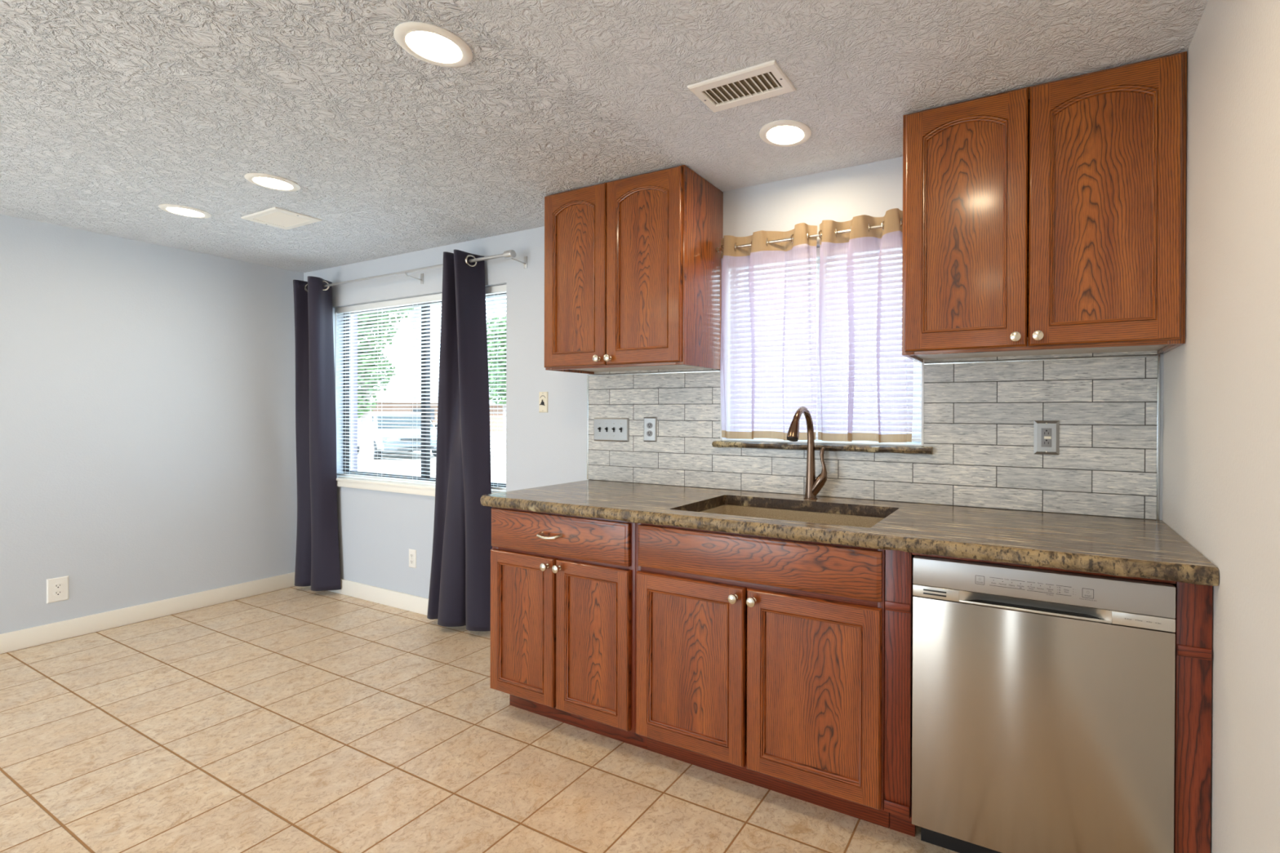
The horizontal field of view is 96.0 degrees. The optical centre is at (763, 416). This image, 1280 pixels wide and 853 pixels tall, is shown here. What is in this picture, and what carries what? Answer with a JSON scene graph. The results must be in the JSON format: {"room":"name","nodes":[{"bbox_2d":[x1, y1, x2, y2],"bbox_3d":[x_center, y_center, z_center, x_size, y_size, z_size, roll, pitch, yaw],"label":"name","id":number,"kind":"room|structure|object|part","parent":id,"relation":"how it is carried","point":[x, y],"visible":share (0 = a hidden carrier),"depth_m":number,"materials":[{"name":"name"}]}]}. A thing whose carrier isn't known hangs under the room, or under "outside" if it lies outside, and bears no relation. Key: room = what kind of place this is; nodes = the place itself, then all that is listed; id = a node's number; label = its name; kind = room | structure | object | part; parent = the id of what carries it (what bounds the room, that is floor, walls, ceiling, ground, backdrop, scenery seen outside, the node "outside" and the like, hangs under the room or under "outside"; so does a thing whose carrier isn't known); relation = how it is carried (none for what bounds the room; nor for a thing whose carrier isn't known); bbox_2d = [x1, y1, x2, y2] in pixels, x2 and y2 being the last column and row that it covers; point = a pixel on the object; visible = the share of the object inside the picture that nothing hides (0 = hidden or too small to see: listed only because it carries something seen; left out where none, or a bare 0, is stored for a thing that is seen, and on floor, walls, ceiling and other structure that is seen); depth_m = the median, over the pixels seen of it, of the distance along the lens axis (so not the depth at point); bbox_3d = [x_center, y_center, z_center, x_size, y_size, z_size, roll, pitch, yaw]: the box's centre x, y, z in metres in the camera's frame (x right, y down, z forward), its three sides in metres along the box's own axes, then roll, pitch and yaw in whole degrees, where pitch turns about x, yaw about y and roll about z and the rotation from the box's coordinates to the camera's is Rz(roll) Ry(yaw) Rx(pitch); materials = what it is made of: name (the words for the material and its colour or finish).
{"room":"kitchen","nodes":[
{"label":"kitchen","id":0,"kind":"room"},
{"bbox_2d":[0,213,303,634],"bbox_3d":[-4.617,0.093,1.736,0.150,2.277,5.400,0,0,26],"label":"wall","id":1,"kind":"structure","parent":0,"point":[148,442],"depth_m":3.35,"materials":[{"name":"grey paint"}]},
{"bbox_2d":[46,575,68,603],"bbox_3d":[-3.873,0.949,3.096,0.008,0.132,0.078,0,0,26],"label":"wall outlet","id":2,"kind":"object","parent":1,"relation":"attached to","point":[57,588],"visible":1,"depth_m":3.09,"materials":[{"name":"white plastic"}]},
{"bbox_2d":[53,590,62,595],"bbox_3d":[-3.871,0.968,3.095,0.002,0.029,0.034,0,0,26],"label":"receptacle","id":3,"kind":"object","parent":2,"relation":"attached to","point":[55,593],"depth_m":3.09,"materials":[{"name":"white plastic"}]},
{"bbox_2d":[53,583,62,588],"bbox_3d":[-3.871,0.929,3.095,0.002,0.029,0.034,0,0,26],"label":"receptacle","id":4,"kind":"object","parent":2,"relation":"attached to","point":[55,585],"depth_m":3.09,"materials":[{"name":"white plastic"}]},
{"bbox_2d":[0,572,294,653],"bbox_3d":[-4.548,1.181,1.705,0.013,0.102,5.400,0,0,26],"label":"baseboard","id":5,"kind":"structure","parent":1,"relation":"attached to","point":[13,641],"depth_m":3.36,"materials":[{"name":"white paint"}]},
{"bbox_2d":[0,586,958,852],"bbox_3d":[-2.212,1.307,0.572,5.506,0.120,5.700,0,0,26],"label":"floor","id":6,"kind":"structure","parent":0,"point":[295,719],"depth_m":2.06,"materials":[{"name":"beige tile"}]},
{"bbox_2d":[490,506,647,749],"bbox_3d":[-0.686,0.810,2.453,0.751,0.868,0.656,0,0,26],"label":"base cabinet","id":7,"kind":"object","parent":6,"relation":"on","point":[562,587],"visible":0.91,"depth_m":2.17,"materials":[{"name":"red wood"}]},
{"bbox_3d":[-0.976,0.845,2.285,0.251,0.480,0.004,0,0,26],"label":"panel","id":8,"kind":"part","parent":7,"relation":"part of","materials":[{"name":"orange wood"}]},
{"bbox_3d":[-0.978,0.845,2.281,0.359,0.582,0.020,0,0,26],"label":"door","id":9,"kind":"part","parent":7,"relation":"part of","materials":[{"name":"orange wood"}]},
{"bbox_3d":[-0.851,0.583,2.192,0.032,0.032,0.030,0,0,26],"label":"knob","id":10,"kind":"part","parent":7,"relation":"part of","materials":[{"name":"silver metal"}]},
{"bbox_3d":[-0.834,0.461,2.180,0.118,0.024,0.037,0,0,26],"label":"handle","id":11,"kind":"part","parent":7,"relation":"part of","materials":[{"name":"silver metal"}]},
{"bbox_3d":[-0.794,0.583,2.164,0.032,0.032,0.030,0,0,26],"label":"knob","id":12,"kind":"part","parent":7,"relation":"part of","materials":[{"name":"silver metal"}]},
{"bbox_3d":[-0.814,0.464,2.200,0.721,0.157,0.019,0,0,26],"label":"drawer","id":13,"kind":"part","parent":7,"relation":"part of","materials":[{"name":"orange wood"}]},
{"bbox_3d":[-0.644,0.847,2.124,0.247,0.480,0.004,0,0,26],"label":"panel","id":14,"kind":"part","parent":7,"relation":"part of","materials":[{"name":"orange wood"}]},
{"bbox_3d":[-0.646,0.847,2.120,0.355,0.582,0.020,0,0,26],"label":"door","id":15,"kind":"part","parent":7,"relation":"part of","materials":[{"name":"orange wood"}]},
{"bbox_2d":[635,523,915,828],"bbox_3d":[0.062,0.815,2.093,0.908,0.868,0.650,0,0,26],"label":"base cabinet","id":16,"kind":"object","parent":6,"relation":"on","point":[760,660],"visible":0.9,"depth_m":1.80,"materials":[{"name":"red wood"}]},
{"bbox_3d":[-0.258,0.848,1.937,0.321,0.468,0.004,0,0,26],"label":"panel","id":17,"kind":"part","parent":16,"relation":"part of","materials":[{"name":"orange wood"}]},
{"bbox_3d":[-0.260,0.848,1.932,0.437,0.584,0.020,0,0,26],"label":"door","id":18,"kind":"part","parent":16,"relation":"part of","materials":[{"name":"orange wood"}]},
{"bbox_3d":[-0.099,0.589,1.826,0.032,0.032,0.030,0,0,26],"label":"knob","id":19,"kind":"part","parent":16,"relation":"part of","materials":[{"name":"silver metal"}]},
{"bbox_3d":[0.076,1.141,2.126,0.876,0.016,0.581,0,0,26],"label":"panel","id":20,"kind":"part","parent":16,"relation":"part of","materials":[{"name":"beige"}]},
{"bbox_3d":[0.202,0.756,2.382,0.876,0.752,0.008,0,0,26],"label":"panel","id":21,"kind":"part","parent":16,"relation":"part of","materials":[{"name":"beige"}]},
{"bbox_3d":[-0.038,0.589,1.797,0.032,0.032,0.030,0,0,26],"label":"knob","id":22,"kind":"part","parent":16,"relation":"part of","materials":[{"name":"silver metal"}]},
{"bbox_3d":[-0.054,0.464,1.832,0.881,0.147,0.019,0,0,26],"label":"false drawer","id":23,"kind":"part","parent":16,"relation":"part of","materials":[{"name":"orange wood"}]},
{"bbox_3d":[0.145,0.851,1.741,0.323,0.468,0.004,0,0,26],"label":"panel","id":24,"kind":"part","parent":16,"relation":"part of","materials":[{"name":"orange wood"}]},
{"bbox_3d":[0.143,0.851,1.736,0.439,0.584,0.020,0,0,26],"label":"door","id":25,"kind":"part","parent":16,"relation":"part of","materials":[{"name":"orange wood"}]},
{"bbox_2d":[480,480,1218,586],"bbox_3d":[0.059,0.356,2.099,2.460,0.044,0.662,0,0,26],"label":"countertop","id":26,"kind":"structure","parent":16,"relation":"on","point":[1148,548],"depth_m":1.76,"materials":[{"name":"brown stone"}]},
{"bbox_2d":[701,504,884,527],"bbox_3d":[0.079,0.482,2.061,0.780,0.210,0.446,0,0,26],"label":"sink","id":27,"kind":"object","parent":26,"relation":"in","point":[747,511],"visible":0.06,"depth_m":2.25,"materials":[{"name":"beige"}]},
{"bbox_2d":[786,406,827,499],"bbox_3d":[0.170,0.147,2.208,0.098,0.376,0.242,0,0,26],"label":"kitchen faucet","id":28,"kind":"object","parent":26,"relation":"on","point":[813,486],"visible":1,"depth_m":2.28,"materials":[{"name":"brown metal"}]},
{"bbox_3d":[0.159,0.147,2.235,0.049,0.376,0.196,0,0,26],"label":"spout","id":29,"kind":"part","parent":28,"relation":"part of","materials":[{"name":"brown metal"}]},
{"bbox_3d":[0.238,0.187,2.278,0.032,0.125,0.032,0,0,-27],"label":"lever","id":30,"kind":"part","parent":28,"relation":"part of","materials":[{"name":"brown metal"}]},
{"bbox_3d":[0.478,0.767,1.929,0.016,0.768,0.581,0,0,26],"label":"panel","id":31,"kind":"part","parent":16,"relation":"part of","materials":[{"name":"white wood"}]},
{"bbox_2d":[884,549,915,836],"bbox_3d":[0.404,0.818,1.667,0.075,0.868,0.094,0,0,26],"label":"filler panel","id":32,"kind":"object","parent":6,"relation":"on","point":[899,564],"visible":0.84,"depth_m":1.63,"materials":[{"name":"red wood"}]},
{"bbox_3d":[0.383,1.132,1.629,0.073,0.032,0.005,0,0,26],"label":"rail","id":33,"kind":"part","parent":32,"relation":"part of","materials":[{"name":"red wood"}]},
{"bbox_3d":[0.385,0.549,1.626,0.073,0.026,0.005,0,0,26],"label":"rail","id":34,"kind":"part","parent":32,"relation":"part of","materials":[{"name":"red wood"}]},
{"bbox_2d":[911,552,1175,852],"bbox_3d":[0.821,0.820,1.728,0.618,0.868,0.608,0,0,26],"label":"dishwasher","id":35,"kind":"object","parent":6,"relation":"on","point":[1043,704],"depth_m":1.45,"materials":[{"name":"silver metal"}]},
{"bbox_3d":[0.732,1.204,1.546,0.587,0.100,0.015,0,0,26],"label":"kick plate","id":36,"kind":"part","parent":35,"relation":"part of","materials":[{"name":"black plastic"}]},
{"bbox_3d":[0.705,0.391,1.484,0.618,0.010,0.018,0,0,26],"label":"top rail","id":37,"kind":"part","parent":35,"relation":"part of","materials":[{"name":"silver metal"}]},
{"bbox_3d":[0.699,0.435,1.469,0.607,0.075,0.036,0,0,26],"label":"control panel","id":38,"kind":"part","parent":35,"relation":"part of","materials":[{"name":"silver metal"}]},
{"bbox_2d":[1173,581,1212,852],"bbox_3d":[1.012,0.822,1.333,0.068,0.868,0.024,0,0,26],"label":"end panel","id":39,"kind":"object","parent":6,"relation":"on","point":[1193,602],"visible":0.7,"depth_m":1.33,"materials":[{"name":"red wood"}]},
{"bbox_3d":[1.009,0.553,1.323,0.066,0.026,0.005,0,0,26],"label":"rail","id":40,"kind":"part","parent":39,"relation":"part of","materials":[{"name":"red wood"}]},
{"bbox_2d":[0,0,1208,272],"bbox_3d":[-2.203,-1.090,0.561,5.506,0.120,5.700,0,0,26],"label":"ceiling","id":41,"kind":"structure","parent":0,"point":[113,112],"depth_m":1.81,"materials":[{"name":"white paint"}]},
{"bbox_2d":[158,204,211,217],"bbox_3d":[-2.931,-1.038,2.860,0.189,0.010,0.189,0,0,26],"label":"recessed light","id":42,"kind":"object","parent":41,"relation":"in","point":[180,210],"visible":1,"depth_m":2.85,"materials":[{"name":"white plastic"}]},
{"bbox_2d":[244,173,300,191],"bbox_3d":[-2.172,-1.034,2.497,0.189,0.010,0.189,0,0,26],"label":"recessed light","id":43,"kind":"object","parent":41,"relation":"in","point":[265,180],"visible":1,"depth_m":2.49,"materials":[{"name":"white plastic"}]},
{"bbox_2d":[240,206,322,230],"bbox_3d":[-2.534,-1.037,2.965,0.345,0.010,0.205,0,0,26],"label":"ceiling vent","id":44,"kind":"object","parent":41,"relation":"in","point":[277,217],"visible":1,"depth_m":2.95,"materials":[{"name":"white plastic"}]},
{"bbox_2d":[393,21,472,67],"bbox_3d":[-0.913,-1.025,1.564,0.189,0.010,0.189,0,0,26],"label":"recessed light","id":45,"kind":"object","parent":41,"relation":"in","point":[433,44],"visible":1,"depth_m":1.55,"materials":[{"name":"white plastic"}]},
{"bbox_2d":[687,59,795,112],"bbox_3d":[-0.069,-1.022,1.760,0.300,0.010,0.162,0,0,26],"label":"ceiling vent","id":46,"kind":"object","parent":41,"relation":"in","point":[766,80],"visible":1,"depth_m":1.75,"materials":[{"name":"white plastic"}]},
{"bbox_2d":[759,120,811,146],"bbox_3d":[0.077,-1.023,2.047,0.189,0.010,0.189,0,0,26],"label":"recessed light","id":47,"kind":"object","parent":41,"relation":"in","point":[780,133],"visible":1,"depth_m":2.04,"materials":[{"name":"white plastic"}]},
{"bbox_2d":[303,156,1162,598],"bbox_3d":[-0.996,0.102,3.063,5.506,2.277,0.150,0,0,26],"label":"wall","id":48,"kind":"structure","parent":0,"point":[377,530],"depth_m":3.16,"materials":[{"name":"grey paint"}]},
{"bbox_2d":[328,578,428,615],"bbox_3d":[-2.124,1.183,3.523,2.756,0.102,0.013,0,0,26],"label":"baseboard","id":49,"kind":"structure","parent":48,"relation":"attached to","point":[416,604],"depth_m":3.69,"materials":[{"name":"white paint"}]},
{"bbox_2d":[293,249,527,291],"bbox_3d":[-2.316,-0.868,3.553,2.178,0.076,0.116,0,0,26],"label":"curtain rod","id":50,"kind":"object","parent":48,"relation":"attached to","point":[511,254],"visible":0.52,"depth_m":3.36,"materials":[{"name":"grey metal"}]},
{"bbox_2d":[293,275,341,591],"bbox_3d":[-3.141,0.128,3.905,0.429,2.125,0.174,0,0,26],"label":"curtain","id":51,"kind":"object","parent":50,"relation":"hanging from","point":[317,566],"visible":0.99,"depth_m":3.87,"materials":[{"name":"grey fabric"}]},
{"bbox_2d":[426,249,492,631],"bbox_3d":[-1.770,0.139,3.242,0.550,2.131,0.163,0,0,24],"label":"curtain","id":52,"kind":"object","parent":50,"relation":"hanging from","point":[460,595],"visible":0.98,"depth_m":3.21,"materials":[{"name":"grey fabric"}]},
{"bbox_2d":[408,548,416,568],"bbox_3d":[-2.229,0.900,3.575,0.072,0.116,0.008,0,0,26],"label":"wall outlet","id":53,"kind":"object","parent":48,"relation":"attached to","point":[412,553],"visible":1,"depth_m":3.57,"materials":[{"name":"white plastic"}]},
{"bbox_2d":[336,293,506,496],"bbox_3d":[-2.252,-0.140,3.645,1.809,1.255,0.158,0,0,26],"label":"window","id":54,"kind":"structure","parent":48,"relation":"in","point":[391,486],"depth_m":3.68,"materials":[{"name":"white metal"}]},
{"bbox_2d":[334,284,506,490],"bbox_3d":[-2.248,-0.172,3.623,1.763,1.186,0.044,0,0,26],"label":"window blind","id":55,"kind":"object","parent":54,"relation":"attached to","point":[499,289],"visible":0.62,"depth_m":3.70,"materials":[{"name":"white plastic"}]},
{"bbox_3d":[-2.247,0.414,3.632,1.759,0.014,0.024,0,0,26],"label":"rail","id":56,"kind":"part","parent":55,"relation":"part of","materials":[{"name":"white plastic"}]},
{"bbox_3d":[-2.254,0.459,3.648,1.809,0.058,0.158,0,0,26],"label":"sill","id":57,"kind":"part","parent":54,"relation":"part of","materials":[{"name":"white paint"}]},
{"bbox_2d":[538,391,547,412],"bbox_3d":[-1.205,-0.079,3.072,0.064,0.113,0.015,0,0,26],"label":"switch","id":58,"kind":"object","parent":48,"relation":"attached to","point":[543,396],"visible":1,"depth_m":3.07,"materials":[{"name":"beige plastic"}]},
{"bbox_2d":[544,164,723,374],"bbox_3d":[-0.616,-0.623,2.589,0.774,0.814,0.363,0,0,26],"label":"upper cabinet","id":59,"kind":"object","parent":48,"relation":"attached to","point":[633,264],"visible":0.99,"depth_m":2.44,"materials":[{"name":"brown wood"}]},
{"bbox_3d":[-0.942,-0.625,2.785,0.016,0.813,0.295,0,0,26],"label":"panel","id":60,"kind":"part","parent":59,"relation":"part of","materials":[{"name":"brown wood"}]},
{"bbox_3d":[-0.854,-0.624,2.546,0.367,0.795,0.020,0,0,26],"label":"door","id":61,"kind":"part","parent":59,"relation":"part of","materials":[{"name":"brown wood"}]},
{"bbox_3d":[-0.851,-0.629,2.551,0.243,0.681,0.004,0,0,26],"label":"panel","id":62,"kind":"part","parent":59,"relation":"part of","materials":[{"name":"brown wood"}]},
{"bbox_3d":[-0.728,-0.254,2.460,0.032,0.032,0.030,0,0,26],"label":"knob","id":63,"kind":"part","parent":59,"relation":"part of","materials":[{"name":"silver metal"}]},
{"bbox_3d":[-0.673,-0.254,2.433,0.032,0.032,0.030,0,0,26],"label":"knob","id":64,"kind":"part","parent":59,"relation":"part of","materials":[{"name":"silver metal"}]},
{"bbox_3d":[-0.602,-0.234,2.621,0.742,0.012,0.295,0,0,26],"label":"panel","id":65,"kind":"part","parent":59,"relation":"part of","materials":[{"name":"beige"}]},
{"bbox_3d":[-0.509,-0.627,2.385,0.263,0.681,0.004,0,0,26],"label":"panel","id":66,"kind":"part","parent":59,"relation":"part of","materials":[{"name":"brown wood"}]},
{"bbox_3d":[-0.511,-0.622,2.380,0.387,0.795,0.020,0,0,26],"label":"door","id":67,"kind":"part","parent":59,"relation":"part of","materials":[{"name":"brown wood"}]},
{"bbox_3d":[-0.260,-0.620,2.454,0.016,0.813,0.295,0,0,26],"label":"panel","id":68,"kind":"part","parent":59,"relation":"part of","materials":[{"name":"brown wood"}]},
{"bbox_2d":[715,221,902,252],"bbox_3d":[0.184,-0.745,2.336,0.877,0.022,0.022,0,0,26],"label":"curtain rod","id":69,"kind":"object","parent":48,"relation":"attached to","point":[717,250],"visible":0.55,"depth_m":2.37,"materials":[{"name":"silver metal"}]},
{"bbox_2d":[720,222,817,440],"bbox_3d":[0.008,-0.348,2.425,0.468,0.897,0.067,0,0,26],"label":"sheer curtain","id":70,"kind":"object","parent":69,"relation":"hanging from","point":[768,357],"visible":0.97,"depth_m":2.42,"materials":[{"name":"white fabric"}]},
{"bbox_2d":[817,208,913,443],"bbox_3d":[0.392,-0.346,2.238,0.395,0.897,0.068,0,0,26],"label":"sheer curtain","id":71,"kind":"object","parent":69,"relation":"hanging from","point":[865,381],"visible":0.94,"depth_m":2.24,"materials":[{"name":"white fabric"}]},
{"bbox_2d":[711,258,933,454],"bbox_3d":[0.239,-0.292,2.426,0.967,0.870,0.176,0,0,26],"label":"window","id":72,"kind":"structure","parent":48,"relation":"in","point":[913,447],"depth_m":2.32,"materials":[{"name":"white plastic"}]},
{"bbox_3d":[0.227,0.129,2.408,0.967,0.029,0.131,0,0,26],"label":"live edge sill","id":73,"kind":"part","parent":72,"relation":"part of","materials":[{"name":"brown stone"}]},
{"bbox_2d":[815,247,921,442],"bbox_3d":[0.235,-0.313,2.430,0.877,0.822,0.030,0,0,26],"label":"window blind","id":74,"kind":"object","parent":72,"relation":"attached to","point":[917,388],"visible":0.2,"depth_m":2.25,"materials":[{"name":"white plastic"}]},
{"bbox_3d":[0.234,0.091,2.432,0.873,0.014,0.024,0,0,26],"label":"rail","id":75,"kind":"part","parent":74,"relation":"part of","materials":[{"name":"white plastic"}]},
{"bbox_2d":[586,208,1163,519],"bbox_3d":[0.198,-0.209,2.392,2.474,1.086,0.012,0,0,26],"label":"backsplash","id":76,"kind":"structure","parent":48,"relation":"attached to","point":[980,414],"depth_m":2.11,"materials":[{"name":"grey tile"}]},
{"bbox_3d":[-0.912,0.055,2.932,0.008,0.544,0.012,0,0,26],"label":"edge trim","id":77,"kind":"part","parent":76,"relation":"part of","materials":[{"name":"silver metal"}]},
{"bbox_2d":[594,417,629,441],"bbox_3d":[-0.761,0.066,2.843,0.220,0.116,0.020,0,0,26],"label":"light switch","id":78,"kind":"object","parent":76,"relation":"attached to","point":[607,429],"visible":1,"depth_m":2.83,"materials":[{"name":"silver metal"}]},
{"bbox_2d":[643,417,657,441],"bbox_3d":[-0.556,0.063,2.749,0.078,0.120,0.008,0,0,26],"label":"wall outlet","id":79,"kind":"object","parent":76,"relation":"attached to","point":[650,431],"visible":1,"depth_m":2.74,"materials":[{"name":"silver metal"}]},
{"bbox_2d":[646,430,652,436],"bbox_3d":[-0.557,0.082,2.747,0.034,0.029,0.002,0,0,26],"label":"receptacle","id":80,"kind":"object","parent":79,"relation":"attached to","point":[649,433],"depth_m":2.75,"materials":[{"name":"grey plastic"}]},
{"bbox_2d":[646,422,652,428],"bbox_3d":[-0.557,0.043,2.747,0.034,0.029,0.002,0,0,26],"label":"receptacle","id":81,"kind":"object","parent":79,"relation":"attached to","point":[649,425],"depth_m":2.75,"materials":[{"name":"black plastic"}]},
{"bbox_3d":[-0.551,-0.211,2.756,0.790,0.008,0.012,0,0,26],"label":"edge trim","id":82,"kind":"part","parent":76,"relation":"part of","materials":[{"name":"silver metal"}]},
{"bbox_3d":[0.958,-0.202,2.023,0.749,0.008,0.012,0,0,26],"label":"edge trim","id":83,"kind":"part","parent":76,"relation":"part of","materials":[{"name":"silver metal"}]},
{"bbox_2d":[1033,420,1059,454],"bbox_3d":[0.998,0.074,1.993,0.080,0.120,0.012,0,0,26],"label":"wall outlet","id":84,"kind":"object","parent":76,"relation":"attached to","point":[1046,433],"visible":1,"depth_m":1.99,"materials":[{"name":"silver metal"}]},
{"bbox_2d":[1040,428,1051,447],"bbox_3d":[0.997,0.074,1.991,0.033,0.066,0.003,0,0,26],"label":"receptacle","id":85,"kind":"object","parent":84,"relation":"attached to","point":[1046,433],"depth_m":1.99,"materials":[{"name":"beige plastic"}]},
{"bbox_3d":[1.298,0.068,1.859,0.008,0.544,0.012,0,0,26],"label":"edge trim","id":86,"kind":"part","parent":76,"relation":"part of","materials":[{"name":"silver metal"}]},
{"bbox_2d":[902,51,1186,363],"bbox_3d":[0.881,-0.614,1.863,0.785,0.814,0.363,0,0,26],"label":"upper cabinet","id":87,"kind":"object","parent":48,"relation":"attached to","point":[1097,160],"visible":1,"depth_m":1.71,"materials":[{"name":"brown wood"}]},
{"bbox_3d":[0.550,-0.616,2.061,0.016,0.813,0.295,0,0,26],"label":"panel","id":88,"kind":"part","parent":87,"relation":"part of","materials":[{"name":"brown wood"}]},
{"bbox_3d":[0.646,-0.620,1.824,0.249,0.681,0.004,0,0,26],"label":"panel","id":89,"kind":"part","parent":87,"relation":"part of","materials":[{"name":"brown wood"}]},
{"bbox_3d":[0.644,-0.615,1.819,0.373,0.795,0.020,0,0,26],"label":"door","id":90,"kind":"part","parent":87,"relation":"part of","materials":[{"name":"brown wood"}]},
{"bbox_3d":[0.772,-0.245,1.731,0.032,0.032,0.030,0,0,26],"label":"knob","id":91,"kind":"part","parent":87,"relation":"part of","materials":[{"name":"silver metal"}]},
{"bbox_3d":[0.958,-0.618,2.022,0.753,0.773,0.008,0,0,26],"label":"panel","id":92,"kind":"part","parent":87,"relation":"part of","materials":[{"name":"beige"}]},
{"bbox_3d":[0.897,-1.012,1.891,0.753,0.016,0.295,0,0,26],"label":"panel","id":93,"kind":"part","parent":87,"relation":"part of","materials":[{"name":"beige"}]},
{"bbox_3d":[0.828,-0.244,1.704,0.032,0.032,0.030,0,0,26],"label":"knob","id":94,"kind":"part","parent":87,"relation":"part of","materials":[{"name":"silver metal"}]},
{"bbox_3d":[0.894,-0.225,1.895,0.753,0.012,0.295,0,0,26],"label":"panel","id":95,"kind":"part","parent":87,"relation":"part of","materials":[{"name":"beige"}]},
{"bbox_3d":[0.991,-0.618,1.657,0.260,0.681,0.004,0,0,26],"label":"panel","id":96,"kind":"part","parent":87,"relation":"part of","materials":[{"name":"brown wood"}]},
{"bbox_3d":[0.988,-0.613,1.652,0.384,0.795,0.020,0,0,26],"label":"door","id":97,"kind":"part","parent":87,"relation":"part of","materials":[{"name":"brown wood"}]},
{"bbox_3d":[1.242,-0.611,1.725,0.016,0.813,0.295,0,0,26],"label":"panel","id":98,"kind":"part","parent":87,"relation":"part of","materials":[{"name":"brown wood"}]},
{"bbox_2d":[960,590,1110,619],"bbox_3d":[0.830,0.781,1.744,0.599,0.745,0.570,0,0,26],"label":"handle","id":99,"kind":"object","parent":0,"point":[982,598],"depth_m":1.48,"materials":[{"name":"silver metal"}]},
{"bbox_2d":[1162,0,1279,852],"bbox_3d":[0.201,0.123,-0.603,0.150,2.277,5.400,0,0,26],"label":"wall","id":100,"kind":"structure","parent":0,"point":[1221,458],"depth_m":1.18,"materials":[{"name":"white paint"}]},
{"label":"outside","id":101,"kind":"structure","parent":0,"visible":0},
{"bbox_2d":[357,426,919,483],"bbox_3d":[-8.176,1.301,51.018,120.000,0.200,79.850,0,0,26],"label":"ground","id":102,"kind":"structure","parent":101,"point":[387,467],"depth_m":16.29,"materials":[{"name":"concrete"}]},
{"bbox_2d":[351,315,357,471],"bbox_3d":[-6.528,-0.308,9.000,0.100,3.400,0.100,0,0,26],"label":"porch post","id":103,"kind":"object","parent":102,"relation":"on","point":[354,464],"visible":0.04,"depth_m":8.98,"materials":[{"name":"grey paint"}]},
{"bbox_2d":[357,307,414,471],"bbox_3d":[-10.665,-1.680,13.631,3.863,6.087,2.624,0,0,-39],"label":"tree","id":104,"kind":"object","parent":102,"relation":"on","point":[366,464],"visible":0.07,"depth_m":13.82,"materials":[{"name":"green plant"}]},
{"bbox_2d":[357,411,437,459],"bbox_3d":[-12.662,0.574,19.362,4.930,1.496,2.220,0,0,44],"label":"van","id":105,"kind":"object","parent":102,"relation":"on","point":[384,446],"visible":0.36,"depth_m":17.96,"materials":[{"name":"grey paint"}]},
{"bbox_2d":[400,438,421,441],"bbox_3d":[-10.957,0.729,17.730,0.092,0.088,0.800,0,0,44],"label":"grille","id":106,"kind":"object","parent":105,"relation":"attached to","point":[402,439],"depth_m":17.62,"materials":[{"name":"plastic"}]},
{"bbox_2d":[357,389,503,432],"bbox_3d":[-26.536,-0.441,43.855,17.200,3.200,10.400,0,0,-34],"label":"house","id":107,"kind":"structure","parent":102,"relation":"on","point":[404,392],"depth_m":40.45,"materials":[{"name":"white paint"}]},
{"bbox_2d":[486,316,506,468],"bbox_3d":[-6.413,-0.650,15.043,2.528,4.045,1.866,0,0,-41],"label":"tree","id":108,"kind":"object","parent":102,"relation":"on","point":[493,318],"visible":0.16,"depth_m":14.58,"materials":[{"name":"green plant"}]}
]}

